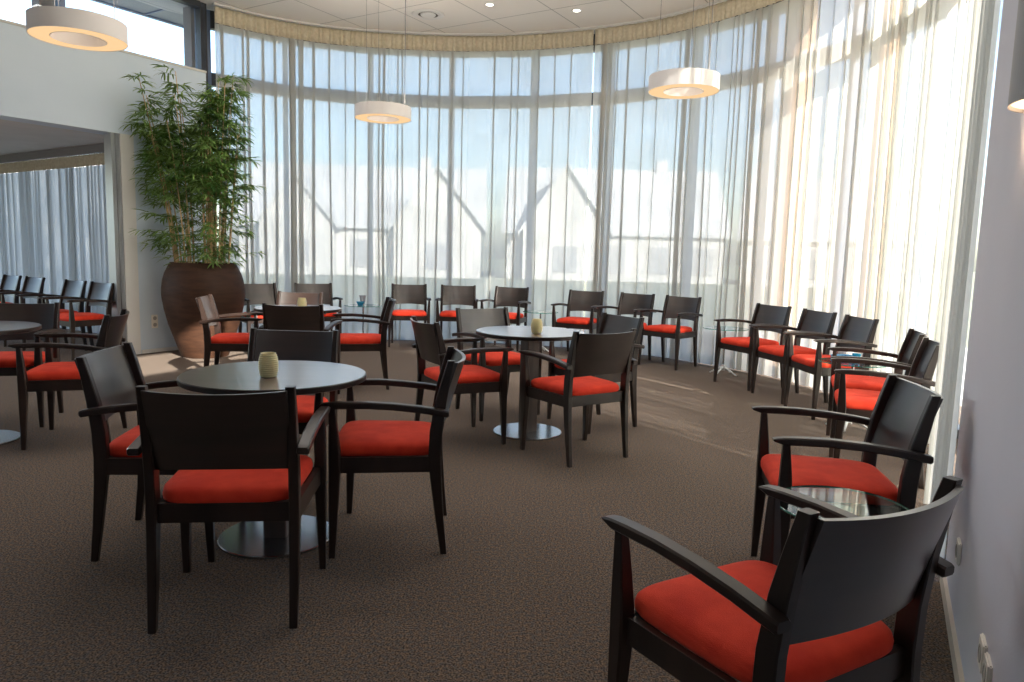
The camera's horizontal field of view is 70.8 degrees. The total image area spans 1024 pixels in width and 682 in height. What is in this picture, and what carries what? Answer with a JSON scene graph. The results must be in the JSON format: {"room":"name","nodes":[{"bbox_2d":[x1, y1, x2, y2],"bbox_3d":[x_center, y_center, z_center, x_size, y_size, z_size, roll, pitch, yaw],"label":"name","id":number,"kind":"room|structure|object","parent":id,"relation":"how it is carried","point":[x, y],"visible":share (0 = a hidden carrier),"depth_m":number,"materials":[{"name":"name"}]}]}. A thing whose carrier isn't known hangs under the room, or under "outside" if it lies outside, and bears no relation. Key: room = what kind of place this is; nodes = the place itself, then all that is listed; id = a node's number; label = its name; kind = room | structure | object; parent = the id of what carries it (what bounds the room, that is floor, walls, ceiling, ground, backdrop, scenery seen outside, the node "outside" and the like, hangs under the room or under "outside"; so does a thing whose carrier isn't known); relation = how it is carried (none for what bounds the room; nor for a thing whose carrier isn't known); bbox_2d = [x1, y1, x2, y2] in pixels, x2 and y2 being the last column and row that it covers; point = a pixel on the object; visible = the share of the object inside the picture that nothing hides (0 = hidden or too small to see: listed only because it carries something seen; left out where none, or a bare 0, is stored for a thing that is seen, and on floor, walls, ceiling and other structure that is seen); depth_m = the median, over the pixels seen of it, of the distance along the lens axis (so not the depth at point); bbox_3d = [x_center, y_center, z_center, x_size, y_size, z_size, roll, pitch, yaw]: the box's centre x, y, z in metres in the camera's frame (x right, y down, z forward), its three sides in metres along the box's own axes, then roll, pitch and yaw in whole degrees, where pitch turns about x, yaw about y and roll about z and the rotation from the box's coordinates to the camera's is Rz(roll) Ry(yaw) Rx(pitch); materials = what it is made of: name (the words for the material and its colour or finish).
{"room":"lounge","nodes":[
{"label":"lounge","id":0,"kind":"room"},
{"bbox_2d":[0,119,103,154],"bbox_3d":[-8.806,-2.658,8.314,7.047,0.190,6.630,6,8,32],"label":"ceiling","id":1,"kind":"structure","parent":0,"point":[15,137],"depth_m":9.21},
{"bbox_2d":[0,143,103,163],"bbox_3d":[-7.452,-2.784,10.925,6.550,0.110,0.060,6,8,33],"label":"trim","id":2,"kind":"structure","parent":1,"relation":"attached to","point":[93,148],"depth_m":10.29,"materials":[{"name":"grey"}]},
{"bbox_2d":[0,22,207,353],"bbox_3d":[-5.756,-1.360,6.486,0.280,3.430,6.618,6,8,32],"label":"wall","id":3,"kind":"structure","parent":0,"point":[42,83],"depth_m":8.00,"materials":[{"name":"paint"}]},
{"bbox_2d":[31,0,54,6],"bbox_3d":[-5.059,-3.264,7.811,0.160,1.730,0.160,6,8,32],"label":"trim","id":4,"kind":"structure","parent":3,"relation":"attached to","point":[34,2],"depth_m":7.71,"materials":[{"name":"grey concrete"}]},
{"bbox_2d":[0,19,206,72],"bbox_3d":[-5.713,-3.074,6.281,0.315,0.025,6.618,6,8,32],"label":"trim ledge","id":5,"kind":"object","parent":3,"relation":"on","point":[1,20],"visible":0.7,"depth_m":8.32,"materials":[{"name":"white"}]},
{"bbox_2d":[104,132,126,344],"bbox_3d":[-4.602,-1.096,8.323,0.240,2.530,0.095,6,8,32],"label":"trim opening","id":6,"kind":"structure","parent":3,"relation":"attached to","point":[111,140],"depth_m":8.25,"materials":[{"name":"silver metal"}]},
{"bbox_2d":[119,133,140,353],"bbox_3d":[-4.425,-1.096,8.359,0.020,2.530,0.155,6,8,32],"label":"door frame","id":7,"kind":"structure","parent":3,"relation":"attached to","point":[126,143],"depth_m":8.34,"materials":[{"name":"white paint"}]},
{"bbox_2d":[55,0,205,70],"bbox_3d":[-7.417,-3.215,3.531,0.160,0.870,13.196,6,8,32],"label":"window","id":8,"kind":"structure","parent":3,"relation":"in","point":[192,3],"depth_m":8.88,"materials":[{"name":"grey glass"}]},
{"bbox_2d":[142,346,177,353],"bbox_3d":[-4.154,0.087,8.989,0.012,0.045,0.948,6,8,32],"label":"baseboard","id":9,"kind":"structure","parent":3,"relation":"attached to","point":[175,347],"depth_m":8.77,"materials":[{"name":"white paint"}]},
{"bbox_2d":[183,6,195,67],"bbox_3d":[-4.102,-3.417,9.304,0.160,1.730,0.160,6,8,32],"label":"trim","id":10,"kind":"structure","parent":3,"relation":"attached to","point":[188,12],"depth_m":9.18,"materials":[{"name":"grey metal"}]},
{"bbox_2d":[195,2,207,89],"bbox_3d":[-3.945,-2.083,9.261,0.100,4.300,0.090,6,8,32],"label":"trim","id":11,"kind":"structure","parent":3,"relation":"attached to","point":[200,34],"depth_m":9.02,"materials":[{"name":"grey"}]},
{"bbox_2d":[212,0,726,105],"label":"rail","id":12,"kind":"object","parent":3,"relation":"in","point":[594,34],"depth_m":9.64,"materials":[{"name":"metal"}]},
{"bbox_2d":[214,6,593,347],"bbox_3d":[-1.411,-2.084,9.886,4.839,4.255,0.776,1,7,-6],"label":"sheer curtain","id":13,"kind":"object","parent":12,"relation":"hanging from","point":[485,185],"visible":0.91,"depth_m":10.03,"materials":[{"name":"fabric"}]},
{"bbox_2d":[584,0,965,392],"bbox_3d":[2.509,-1.706,7.610,0.966,4.255,5.181,-1,7,-23],"label":"sheer curtain","id":14,"kind":"object","parent":12,"relation":"hanging from","point":[816,174],"visible":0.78,"depth_m":7.82,"materials":[{"name":"fabric"}]},
{"bbox_2d":[923,0,1000,557],"bbox_3d":[2.526,-1.263,3.924,0.160,4.255,2.523,5,8,29],"label":"sheer curtain","id":15,"kind":"object","parent":12,"relation":"hanging from","point":[982,16],"visible":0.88,"depth_m":3.33,"materials":[{"name":"fabric"}]},
{"bbox_2d":[161,262,244,358],"bbox_3d":[-3.631,-0.372,8.508,0.910,1.100,0.910,2,7,0],"label":"pot","id":16,"kind":"object","parent":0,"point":[182,282],"depth_m":8.16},
{"bbox_2d":[136,0,714,33],"bbox_3d":[-3.312,-3.454,1.528,9.757,0.300,19.824,5,8,29],"label":"ceiling","id":17,"kind":"structure","parent":0,"point":[461,16],"depth_m":9.08,"materials":[{"name":"paint"}]},
{"bbox_2d":[25,0,127,51],"bbox_3d":[-3.004,-2.899,4.939,0.610,1.600,0.610,2,7,0],"label":"pendant lamp","id":18,"kind":"object","parent":17,"relation":"hanging from","point":[73,28],"visible":1,"depth_m":4.88,"materials":[{"name":"white"}]},
{"bbox_2d":[27,26,126,50],"bbox_3d":[-3.025,-2.112,5.034,0.602,0.006,0.602,2,7,0],"label":"diffuser","id":19,"kind":"object","parent":18,"relation":"attached to","point":[112,41],"depth_m":5.02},
{"bbox_2d":[91,0,182,27],"bbox_3d":[-8.102,-3.724,3.632,1.010,0.080,14.718,6,8,32],"label":"trim","id":20,"kind":"structure","parent":17,"relation":"attached to","point":[133,6],"depth_m":9.39,"materials":[{"name":"grey metal"}]},
{"bbox_2d":[355,0,410,123],"bbox_3d":[-1.366,-3.183,7.660,0.600,1.600,0.600,2,7,0],"label":"pendant lamp","id":21,"kind":"object","parent":17,"relation":"hanging from","point":[381,112],"visible":1,"depth_m":7.58,"materials":[{"name":"white"}]},
{"bbox_2d":[355,114,410,123],"bbox_3d":[-1.387,-2.396,7.754,0.592,0.006,0.592,2,7,0],"label":"diffuser","id":22,"kind":"object","parent":21,"relation":"attached to","point":[391,118],"depth_m":7.83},
{"bbox_2d":[412,9,444,19],"bbox_3d":[-1.070,-4.155,9.194,0.420,0.020,0.420,2,7,0],"label":"ceiling vent","id":23,"kind":"object","parent":17,"relation":"in","point":[425,14],"visible":1,"depth_m":9.15,"materials":[{"name":"white paint"}]},
{"bbox_2d":[648,0,719,98],"bbox_3d":[1.478,-2.912,6.031,0.590,1.600,0.590,2,7,0],"label":"pendant lamp","id":24,"kind":"object","parent":17,"relation":"hanging from","point":[675,83],"visible":1,"depth_m":5.95,"materials":[{"name":"white"}]},
{"bbox_2d":[649,84,718,98],"bbox_3d":[1.457,-2.124,6.126,0.582,0.006,0.582,2,7,0],"label":"diffuser","id":25,"kind":"object","parent":24,"relation":"attached to","point":[656,90],"depth_m":6.16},
{"bbox_2d":[0,328,961,681],"bbox_3d":[-3.922,0.760,4.133,16.200,0.120,18.000,2,7,0],"label":"floor","id":26,"kind":"structure","parent":0,"point":[520,591],"depth_m":3.15,"materials":[{"name":"brown carpet"}]},
{"bbox_2d":[0,274,21,302],"bbox_3d":[-6.835,-0.448,9.510,0.588,0.842,0.601,6,8,33],"label":"armchair","id":27,"kind":"object","parent":26,"relation":"on","point":[8,282],"visible":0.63,"depth_m":9.71,"materials":[{"name":"brown wood"}]},
{"bbox_2d":[0,321,41,445],"bbox_3d":[-3.469,0.277,4.627,0.784,0.745,0.784,0,7,-11],"label":"round table","id":28,"kind":"object","parent":26,"relation":"on","point":[6,327],"visible":0.89,"depth_m":4.69,"materials":[{"name":"laminate"}]},
{"bbox_2d":[0,276,45,346],"bbox_3d":[-6.306,-0.393,9.172,0.588,0.842,0.601,6,8,33],"label":"armchair","id":29,"kind":"object","parent":26,"relation":"on","point":[31,285],"visible":0.46,"depth_m":9.32,"materials":[{"name":"brown wood"}]},
{"bbox_2d":[0,302,65,426],"bbox_3d":[-3.607,0.156,5.199,0.588,0.842,0.601,0,7,-13],"label":"armchair","id":30,"kind":"object","parent":26,"relation":"on","point":[47,315],"visible":0.7,"depth_m":5.38,"materials":[{"name":"brown wood"}]},
{"bbox_2d":[0,351,44,367],"bbox_3d":[-3.596,0.124,5.151,0.475,0.066,0.454,0,7,-13],"label":"seat cushion","id":31,"kind":"object","parent":30,"relation":"on","point":[7,358],"depth_m":5.01,"materials":[{"name":"red fabric"}]},
{"bbox_2d":[16,279,87,351],"bbox_3d":[-5.443,-0.303,8.611,0.588,0.842,0.601,6,8,33],"label":"armchair","id":32,"kind":"object","parent":26,"relation":"on","point":[70,288],"visible":0.52,"depth_m":8.76,"materials":[{"name":"brown wood"}]},
{"bbox_2d":[8,309,128,449],"bbox_3d":[-2.866,0.227,4.773,0.601,0.842,0.588,-1,7,-16],"label":"armchair","id":33,"kind":"object","parent":26,"relation":"on","point":[51,376],"visible":0.66,"depth_m":4.55,"materials":[{"name":"brown wood"}]},
{"bbox_2d":[26,362,79,380],"bbox_3d":[-2.907,0.190,4.756,0.454,0.066,0.475,-1,7,-16],"label":"seat cushion","id":34,"kind":"object","parent":33,"relation":"on","point":[49,371],"depth_m":4.55,"materials":[{"name":"red fabric"}]},
{"bbox_2d":[41,281,115,359],"bbox_3d":[-4.930,-0.250,8.284,0.588,0.842,0.601,6,8,33],"label":"armchair","id":35,"kind":"object","parent":26,"relation":"on","point":[98,294],"visible":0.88,"depth_m":8.23,"materials":[{"name":"brown wood"}]},
{"bbox_2d":[60,312,103,320],"bbox_3d":[-4.953,-0.284,8.242,0.475,0.066,0.454,6,8,33],"label":"seat cushion","id":36,"kind":"object","parent":35,"relation":"on","point":[80,316],"depth_m":8.12,"materials":[{"name":"red fabric"}]},
{"bbox_2d":[74,342,215,561],"bbox_3d":[-1.516,0.456,3.161,0.601,0.842,0.588,1,7,-7],"label":"armchair","id":37,"kind":"object","parent":26,"relation":"on","point":[109,377],"visible":0.55,"depth_m":2.94,"materials":[{"name":"brown wood"}]},
{"bbox_2d":[109,425,141,456],"bbox_3d":[-1.471,0.419,3.162,0.454,0.066,0.475,1,7,-7],"label":"seat cushion","id":38,"kind":"object","parent":37,"relation":"on","point":[117,448],"depth_m":2.95,"materials":[{"name":"red fabric"}]},
{"bbox_2d":[118,64,265,358],"bbox_3d":[-3.647,-1.452,8.326,1.604,3.286,1.112,1,7,-3],"label":"bamboo","id":39,"kind":"object","parent":26,"relation":"on","point":[183,281],"visible":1,"depth_m":8.16,"materials":[{"name":"plant"}]},
{"bbox_2d":[126,385,330,633],"bbox_3d":[-0.994,0.536,2.611,0.588,0.842,0.601,1,7,-7],"label":"armchair","id":40,"kind":"object","parent":26,"relation":"on","point":[235,457],"visible":1,"depth_m":2.40,"materials":[{"name":"brown wood"}]},
{"bbox_2d":[162,455,312,502],"bbox_3d":[-0.998,0.493,2.651,0.475,0.066,0.454,1,7,-7],"label":"seat cushion","id":41,"kind":"object","parent":40,"relation":"on","point":[219,485],"depth_m":2.47,"materials":[{"name":"red fabric"}]},
{"bbox_2d":[195,294,262,366],"bbox_3d":[-2.581,0.007,6.664,0.601,0.842,0.588,0,7,-11],"label":"armchair","id":42,"kind":"object","parent":26,"relation":"on","point":[231,342],"visible":0.77,"depth_m":6.44,"materials":[{"name":"brown wood"}]},
{"bbox_2d":[211,333,249,343],"bbox_3d":[-2.536,-0.030,6.668,0.454,0.066,0.475,0,7,-11],"label":"seat cushion","id":43,"kind":"object","parent":42,"relation":"on","point":[219,338],"depth_m":6.46,"materials":[{"name":"red fabric"}]},
{"bbox_2d":[207,10,267,209],"bbox_3d":[-3.608,-2.142,9.826,1.042,4.300,0.110,-4,9,-37],"label":"window","id":44,"kind":"structure","parent":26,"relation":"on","point":[210,14],"depth_m":9.30,"materials":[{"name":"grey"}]},
{"bbox_2d":[238,283,276,332],"bbox_3d":[-3.152,-0.305,9.131,0.588,0.842,0.601,-4,9,-37],"label":"armchair","id":45,"kind":"object","parent":26,"relation":"on","point":[255,294],"visible":0.31,"depth_m":9.29,"materials":[{"name":"brown wood"}]},
{"bbox_2d":[177,360,365,559],"bbox_3d":[-1.049,0.512,3.207,0.784,0.745,0.784,1,7,-6],"label":"round table","id":46,"kind":"object","parent":26,"relation":"on","point":[261,540],"visible":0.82,"depth_m":3.12,"materials":[{"name":"laminate"}]},
{"bbox_2d":[258,352,278,377],"bbox_3d":[-1.038,0.101,3.072,0.084,0.102,0.084,2,7,0],"label":"candle jar","id":47,"kind":"object","parent":46,"relation":"on","point":[268,363],"visible":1,"depth_m":3.04,"materials":[{"name":"yellow glass"}]},
{"bbox_2d":[251,291,325,326],"bbox_3d":[-2.274,-0.077,7.436,0.588,0.842,0.601,2,7,6],"label":"armchair","id":48,"kind":"object","parent":26,"relation":"on","point":[283,298],"visible":0.21,"depth_m":7.64,"materials":[{"name":"brown wood"}]},
{"bbox_2d":[247,328,338,458],"bbox_3d":[-1.232,0.379,3.867,0.588,0.842,0.601,2,7,0],"label":"armchair","id":49,"kind":"object","parent":26,"relation":"on","point":[322,346],"visible":0.27,"depth_m":4.07,"materials":[{"name":"brown wood"}]},
{"bbox_2d":[296,395,327,422],"bbox_3d":[-1.231,0.347,3.818,0.475,0.066,0.454,2,7,0],"label":"seat cushion","id":50,"kind":"object","parent":49,"relation":"on","point":[306,408],"depth_m":3.69,"materials":[{"name":"red fabric"}]},
{"bbox_2d":[254,305,340,313],"bbox_3d":[-2.002,0.060,6.762,0.784,0.745,0.784,-1,7,-17],"label":"round table","id":51,"kind":"object","parent":26,"relation":"on","point":[327,309],"visible":0.12,"depth_m":6.65,"materials":[{"name":"laminate"}]},
{"bbox_2d":[258,303,341,396],"bbox_3d":[-1.813,0.084,6.192,0.588,0.842,0.601,1,7,-1],"label":"armchair","id":52,"kind":"object","parent":26,"relation":"on","point":[293,318],"visible":0.38,"depth_m":5.91,"materials":[{"name":"brown wood"}]},
{"bbox_2d":[294,283,342,332],"bbox_3d":[-2.587,-0.337,9.527,0.588,0.842,0.601,-2,8,-24],"label":"armchair","id":53,"kind":"object","parent":26,"relation":"on","point":[328,298],"visible":0.33,"depth_m":9.72,"materials":[{"name":"brown wood"}]},
{"bbox_2d":[344,304,381,332],"bbox_3d":[-2.035,-0.215,9.851,0.510,0.548,0.510,1,7,-6],"label":"glass side table","id":54,"kind":"object","parent":26,"relation":"on","point":[348,305],"visible":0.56,"depth_m":9.82,"materials":[{"name":"clear"}]},
{"bbox_2d":[331,297,395,389],"bbox_3d":[-1.416,0.009,6.904,0.601,0.842,0.588,0,7,-13],"label":"armchair","id":55,"kind":"object","parent":26,"relation":"on","point":[348,341],"visible":0.81,"depth_m":6.70,"materials":[{"name":"brown wood"}]},
{"bbox_2d":[340,333,380,343],"bbox_3d":[-1.458,-0.028,6.890,0.454,0.066,0.475,0,7,-13],"label":"seat cushion","id":56,"kind":"object","parent":55,"relation":"on","point":[345,338],"depth_m":6.71,"materials":[{"name":"red fabric"}]},
{"bbox_2d":[319,346,465,558],"bbox_3d":[-0.518,0.469,3.280,0.601,0.842,0.588,1,7,-5],"label":"armchair","id":57,"kind":"object","parent":26,"relation":"on","point":[361,446],"visible":0.98,"depth_m":3.05,"materials":[{"name":"brown wood"}]},
{"bbox_2d":[339,420,430,455],"bbox_3d":[-0.562,0.430,3.272,0.454,0.066,0.475,1,7,-5],"label":"seat cushion","id":58,"kind":"object","parent":57,"relation":"on","point":[359,437],"depth_m":3.12,"materials":[{"name":"red fabric"}]},
{"bbox_2d":[388,283,430,346],"bbox_3d":[-1.426,-0.362,9.989,0.588,0.842,0.601,0,7,-9],"label":"armchair","id":59,"kind":"object","parent":26,"relation":"on","point":[403,294],"visible":0.8,"depth_m":10.15,"materials":[{"name":"brown wood"}]},
{"bbox_2d":[392,309,426,315],"bbox_3d":[-1.419,-0.394,9.941,0.475,0.066,0.454,0,7,-9],"label":"seat cushion","id":60,"kind":"object","parent":59,"relation":"on","point":[399,312],"depth_m":9.74,"materials":[{"name":"red fabric"}]},
{"bbox_2d":[435,284,478,330],"bbox_3d":[-0.760,-0.350,10.035,0.588,0.842,0.601,1,7,-2],"label":"armchair","id":61,"kind":"object","parent":26,"relation":"on","point":[450,295],"visible":0.73,"depth_m":10.21,"materials":[{"name":"brown wood"}]},
{"bbox_2d":[410,316,513,444],"bbox_3d":[-0.391,0.264,5.011,0.601,0.842,0.588,-2,8,-26],"label":"armchair","id":62,"kind":"object","parent":26,"relation":"on","point":[429,344],"visible":0.87,"depth_m":4.87,"materials":[{"name":"brown wood"}]},
{"bbox_2d":[424,365,499,383],"bbox_3d":[-0.350,0.225,5.026,0.454,0.066,0.475,-2,8,-26],"label":"seat cushion","id":63,"kind":"object","parent":62,"relation":"on","point":[470,374],"depth_m":4.88,"materials":[{"name":"red fabric"}]},
{"bbox_2d":[452,307,541,420],"bbox_3d":[-0.137,0.163,5.903,0.588,0.842,0.601,-3,8,-32],"label":"armchair","id":64,"kind":"object","parent":26,"relation":"on","point":[468,321],"visible":0.65,"depth_m":5.91,"materials":[{"name":"brown wood"}]},
{"bbox_2d":[465,351,519,365],"bbox_3d":[-0.113,0.131,5.861,0.475,0.066,0.454,-3,8,-32],"label":"seat cushion","id":65,"kind":"object","parent":64,"relation":"on","point":[491,358],"depth_m":5.69,"materials":[{"name":"red fabric"}]},
{"bbox_2d":[479,286,530,350],"bbox_3d":[-0.082,-0.323,9.965,0.588,0.842,0.601,4,7,19],"label":"armchair","id":66,"kind":"object","parent":26,"relation":"on","point":[504,296],"visible":0.7,"depth_m":10.12,"materials":[{"name":"brown wood"}]},
{"bbox_2d":[476,326,584,440],"bbox_3d":[0.122,0.298,5.243,0.784,0.745,0.784,-3,8,-34],"label":"round table","id":67,"kind":"object","parent":26,"relation":"on","point":[536,431],"visible":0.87,"depth_m":5.19,"materials":[{"name":"metal"}]},
{"bbox_2d":[531,319,542,333],"bbox_3d":[0.173,-0.103,5.043,0.084,0.102,0.084,2,7,0],"label":"candle jar","id":68,"kind":"object","parent":67,"relation":"on","point":[536,324],"visible":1,"depth_m":5.01,"materials":[{"name":"yellow glass"}]},
{"bbox_2d":[518,329,637,467],"bbox_3d":[0.442,0.324,4.696,0.588,0.842,0.601,-3,8,-33],"label":"armchair","id":69,"kind":"object","parent":26,"relation":"on","point":[589,355],"visible":1,"depth_m":4.52,"materials":[{"name":"brown wood"}]},
{"bbox_2d":[531,375,618,395],"bbox_3d":[0.419,0.281,4.728,0.475,0.066,0.454,-3,8,-33],"label":"seat cushion","id":70,"kind":"object","parent":69,"relation":"on","point":[551,385],"depth_m":4.59,"materials":[{"name":"red fabric"}]},
{"bbox_2d":[551,289,605,350],"bbox_3d":[0.886,-0.241,9.494,0.588,0.842,0.601,5,8,26],"label":"armchair","id":71,"kind":"object","parent":26,"relation":"on","point":[577,300],"visible":0.82,"depth_m":9.54,"materials":[{"name":"brown wood"}]},
{"bbox_2d":[556,317,596,324],"bbox_3d":[0.868,-0.274,9.450,0.475,0.066,0.454,5,8,26],"label":"seat cushion","id":72,"kind":"object","parent":71,"relation":"on","point":[565,320],"depth_m":9.28,"materials":[{"name":"red fabric"}]},
{"bbox_2d":[547,312,644,433],"bbox_3d":[0.657,0.222,5.592,0.601,0.842,0.588,-2,8,-30],"label":"armchair","id":73,"kind":"object","parent":26,"relation":"on","point":[609,323],"visible":0.26,"depth_m":5.58,"materials":[{"name":"brown wood"}]},
{"bbox_2d":[554,359,566,369],"bbox_3d":[0.620,0.186,5.565,0.454,0.066,0.475,-2,8,-30],"label":"seat cushion","id":74,"kind":"object","parent":73,"relation":"on","point":[556,367],"depth_m":5.59,"materials":[{"name":"red fabric"}]},
{"bbox_2d":[595,292,655,359],"bbox_3d":[1.450,-0.181,9.117,0.588,0.842,0.601,7,9,40],"label":"armchair","id":75,"kind":"object","parent":26,"relation":"on","point":[629,303],"visible":0.53,"depth_m":9.23,"materials":[{"name":"brown wood"}]},
{"bbox_2d":[637,295,702,370],"bbox_3d":[1.918,-0.118,8.703,0.601,0.842,0.588,-5,9,-44],"label":"armchair","id":76,"kind":"object","parent":26,"relation":"on","point":[688,308],"visible":0.99,"depth_m":8.68,"materials":[{"name":"brown wood"}]},
{"bbox_2d":[644,324,691,332],"bbox_3d":[1.887,-0.153,8.668,0.454,0.066,0.475,-5,9,-44],"label":"seat cushion","id":77,"kind":"object","parent":76,"relation":"on","point":[661,328],"depth_m":8.54,"materials":[{"name":"red fabric"}]},
{"bbox_2d":[703,326,748,375],"bbox_3d":[2.398,0.117,8.145,0.500,0.528,0.500,2,7,0],"label":"glass side table","id":78,"kind":"object","parent":26,"relation":"on","point":[723,328],"visible":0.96,"depth_m":8.12,"materials":[{"name":"teal"}]},
{"bbox_2d":[713,303,791,390],"bbox_3d":[2.512,0.042,7.498,0.601,0.842,0.588,-1,7,-23],"label":"armchair","id":79,"kind":"object","parent":26,"relation":"on","point":[763,314],"visible":0.82,"depth_m":7.49,"materials":[{"name":"brown wood"}]},
{"bbox_2d":[721,337,778,347],"bbox_3d":[2.472,0.006,7.476,0.454,0.066,0.475,-1,7,-23],"label":"seat cushion","id":80,"kind":"object","parent":79,"relation":"on","point":[731,342],"depth_m":7.37,"materials":[{"name":"red fabric"}]},
{"bbox_2d":[602,475,963,681],"bbox_3d":[0.614,0.691,1.676,0.588,0.842,0.601,-2,8,-30],"label":"armchair","id":81,"kind":"object","parent":26,"relation":"on","point":[814,610],"visible":1,"depth_m":1.52,"materials":[{"name":"brown wood"}]},
{"bbox_2d":[635,560,893,681],"bbox_3d":[0.593,0.649,1.710,0.475,0.066,0.454,-2,8,-30],"label":"seat cushion","id":82,"kind":"object","parent":81,"relation":"on","point":[685,609],"depth_m":1.58,"materials":[{"name":"red fabric"}]},
{"bbox_2d":[751,308,836,403],"bbox_3d":[2.675,0.127,6.831,0.601,0.842,0.588,0,7,-12],"label":"armchair","id":83,"kind":"object","parent":26,"relation":"on","point":[813,321],"visible":0.69,"depth_m":6.85,"materials":[{"name":"brown wood"}]},
{"bbox_2d":[758,345,815,356],"bbox_3d":[2.633,0.089,6.818,0.454,0.066,0.475,0,7,-12],"label":"seat cushion","id":84,"kind":"object","parent":83,"relation":"on","point":[765,350],"depth_m":6.73,"materials":[{"name":"red fabric"}]},
{"bbox_2d":[784,314,878,419],"bbox_3d":[2.739,0.206,6.187,0.601,0.842,0.588,1,7,-3],"label":"armchair","id":85,"kind":"object","parent":26,"relation":"on","point":[854,332],"visible":0.76,"depth_m":6.15,"materials":[{"name":"brown wood"}]},
{"bbox_2d":[792,354,860,367],"bbox_3d":[2.696,0.167,6.180,0.454,0.066,0.475,1,7,-3],"label":"seat cushion","id":86,"kind":"object","parent":85,"relation":"on","point":[802,360],"depth_m":6.11,"materials":[{"name":"red fabric"}]},
{"bbox_2d":[780,485,909,515],"bbox_3d":[1.079,0.788,2.398,0.430,0.498,0.430,-1,7,-23],"label":"glass side table","id":87,"kind":"object","parent":26,"relation":"on","point":[846,508],"visible":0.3,"depth_m":2.49,"materials":[{"name":"teal"}]},
{"bbox_2d":[751,374,943,556],"bbox_3d":[1.277,0.571,2.826,0.601,0.842,0.588,3,7,11],"label":"armchair","id":88,"kind":"object","parent":26,"relation":"on","point":[900,423],"visible":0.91,"depth_m":2.72,"materials":[{"name":"brown wood"}]},
{"bbox_2d":[761,454,897,505],"bbox_3d":[1.235,0.531,2.830,0.454,0.066,0.475,3,7,11],"label":"seat cushion","id":89,"kind":"object","parent":88,"relation":"on","point":[864,475],"depth_m":2.71,"materials":[{"name":"red fabric"}]},
{"bbox_2d":[819,357,884,431],"bbox_3d":[2.650,0.425,5.643,0.500,0.528,0.500,0,7,-11],"label":"glass side table","id":90,"kind":"object","parent":26,"relation":"on","point":[824,360],"visible":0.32,"depth_m":5.58,"materials":[{"name":"teal"}]},
{"bbox_2d":[826,328,928,435],"bbox_3d":[2.531,0.337,5.050,0.601,0.842,0.588,4,7,21],"label":"armchair","id":91,"kind":"object","parent":26,"relation":"on","point":[912,341],"visible":0.42,"depth_m":5.10,"materials":[{"name":"brown wood"}]},
{"bbox_2d":[831,374,885,390],"bbox_3d":[2.491,0.296,5.061,0.454,0.066,0.475,4,7,21],"label":"seat cushion","id":92,"kind":"object","parent":91,"relation":"on","point":[862,382],"depth_m":4.94,"materials":[{"name":"red fabric"}]},
{"bbox_2d":[829,337,939,488],"bbox_3d":[2.285,0.403,4.445,0.601,0.842,0.588,4,7,22],"label":"armchair","id":93,"kind":"object","parent":26,"relation":"on","point":[859,402],"visible":0.63,"depth_m":4.30,"materials":[{"name":"brown wood"}]},
{"bbox_2d":[834,388,879,410],"bbox_3d":[2.245,0.362,4.457,0.454,0.066,0.475,4,7,22],"label":"seat cushion","id":94,"kind":"object","parent":93,"relation":"on","point":[856,399],"depth_m":4.33,"materials":[{"name":"red fabric"}]},
{"bbox_2d":[946,0,1023,681],"bbox_3d":[-0.203,-0.717,-1.285,0.120,4.300,9.000,5,8,27],"label":"wall","id":95,"kind":"structure","parent":0,"point":[986,590],"depth_m":2.10,"materials":[{"name":"paint"}]},
{"bbox_2d":[940,577,964,681],"bbox_3d":[-0.318,1.382,-1.001,0.014,0.060,9.000,5,8,27],"label":"baseboard","id":96,"kind":"structure","parent":95,"relation":"attached to","point":[950,624],"depth_m":2.46,"materials":[{"name":"beige"}]},
{"bbox_2d":[955,537,961,565],"bbox_3d":[1.564,0.736,2.526,0.014,0.080,0.080,5,8,27],"label":"wall outlet","id":97,"kind":"object","parent":95,"relation":"attached to","point":[958,549],"visible":1,"depth_m":2.50,"materials":[{"name":"white plastic"}]},
{"bbox_2d":[977,633,987,674],"bbox_3d":[1.213,0.807,1.860,0.014,0.080,0.080,5,8,27],"label":"wall outlet","id":98,"kind":"object","parent":95,"relation":"attached to","point":[982,647],"visible":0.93,"depth_m":1.84,"materials":[{"name":"white plastic"}]},
{"bbox_2d":[981,652,992,681],"bbox_3d":[1.165,0.817,1.768,0.014,0.080,0.080,5,8,27],"label":"wall outlet","id":99,"kind":"object","parent":95,"relation":"attached to","point":[987,670],"visible":1,"depth_m":1.75,"materials":[{"name":"white plastic"}]},
{"bbox_2d":[1007,0,1023,112],"bbox_3d":[1.377,-0.804,1.886,0.100,0.360,0.280,5,8,27],"label":"wall lamp","id":100,"kind":"object","parent":95,"relation":"attached to","point":[1016,90],"visible":1,"depth_m":1.88,"materials":[{"name":"grey"}]},
{"bbox_2d":[1011,99,1023,108],"bbox_3d":[1.375,-0.639,1.905,0.095,0.008,0.269,5,8,27],"label":"diffuser","id":101,"kind":"object","parent":100,"relation":"attached to","point":[1015,103],"depth_m":1.94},
{"label":"outside","id":102,"kind":"structure","parent":0,"visible":0},
{"bbox_2d":[217,256,974,347],"bbox_3d":[0.180,-6.787,69.688,300.000,0.240,260.000,2,7,0],"label":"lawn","id":103,"kind":"structure","parent":102,"point":[217,256],"depth_m":25.81,"materials":[{"name":"green plant"}]},
{"bbox_2d":[585,169,590,280],"bbox_3d":[6.395,-7.890,46.950,13.600,7.700,10.550,2,7,2],"label":"house","id":104,"kind":"structure","parent":103,"relation":"on","point":[588,206],"depth_m":42.30,"materials":[{"name":"grey"}]},
{"bbox_3d":[-4.610,-1.257,9.324,0.416,2.610,0.416,2,7,0],"label":"wall","id":105,"kind":"structure","parent":0,"visible":0},
{"bbox_2d":[0,153,108,333],"bbox_3d":[-7.362,-1.507,11.129,6.200,2.500,0.097,6,8,33],"label":"sheer curtain","id":106,"kind":"object","parent":105,"relation":"hanging from","point":[53,223],"visible":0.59,"depth_m":10.71,"materials":[{"name":"fabric"}]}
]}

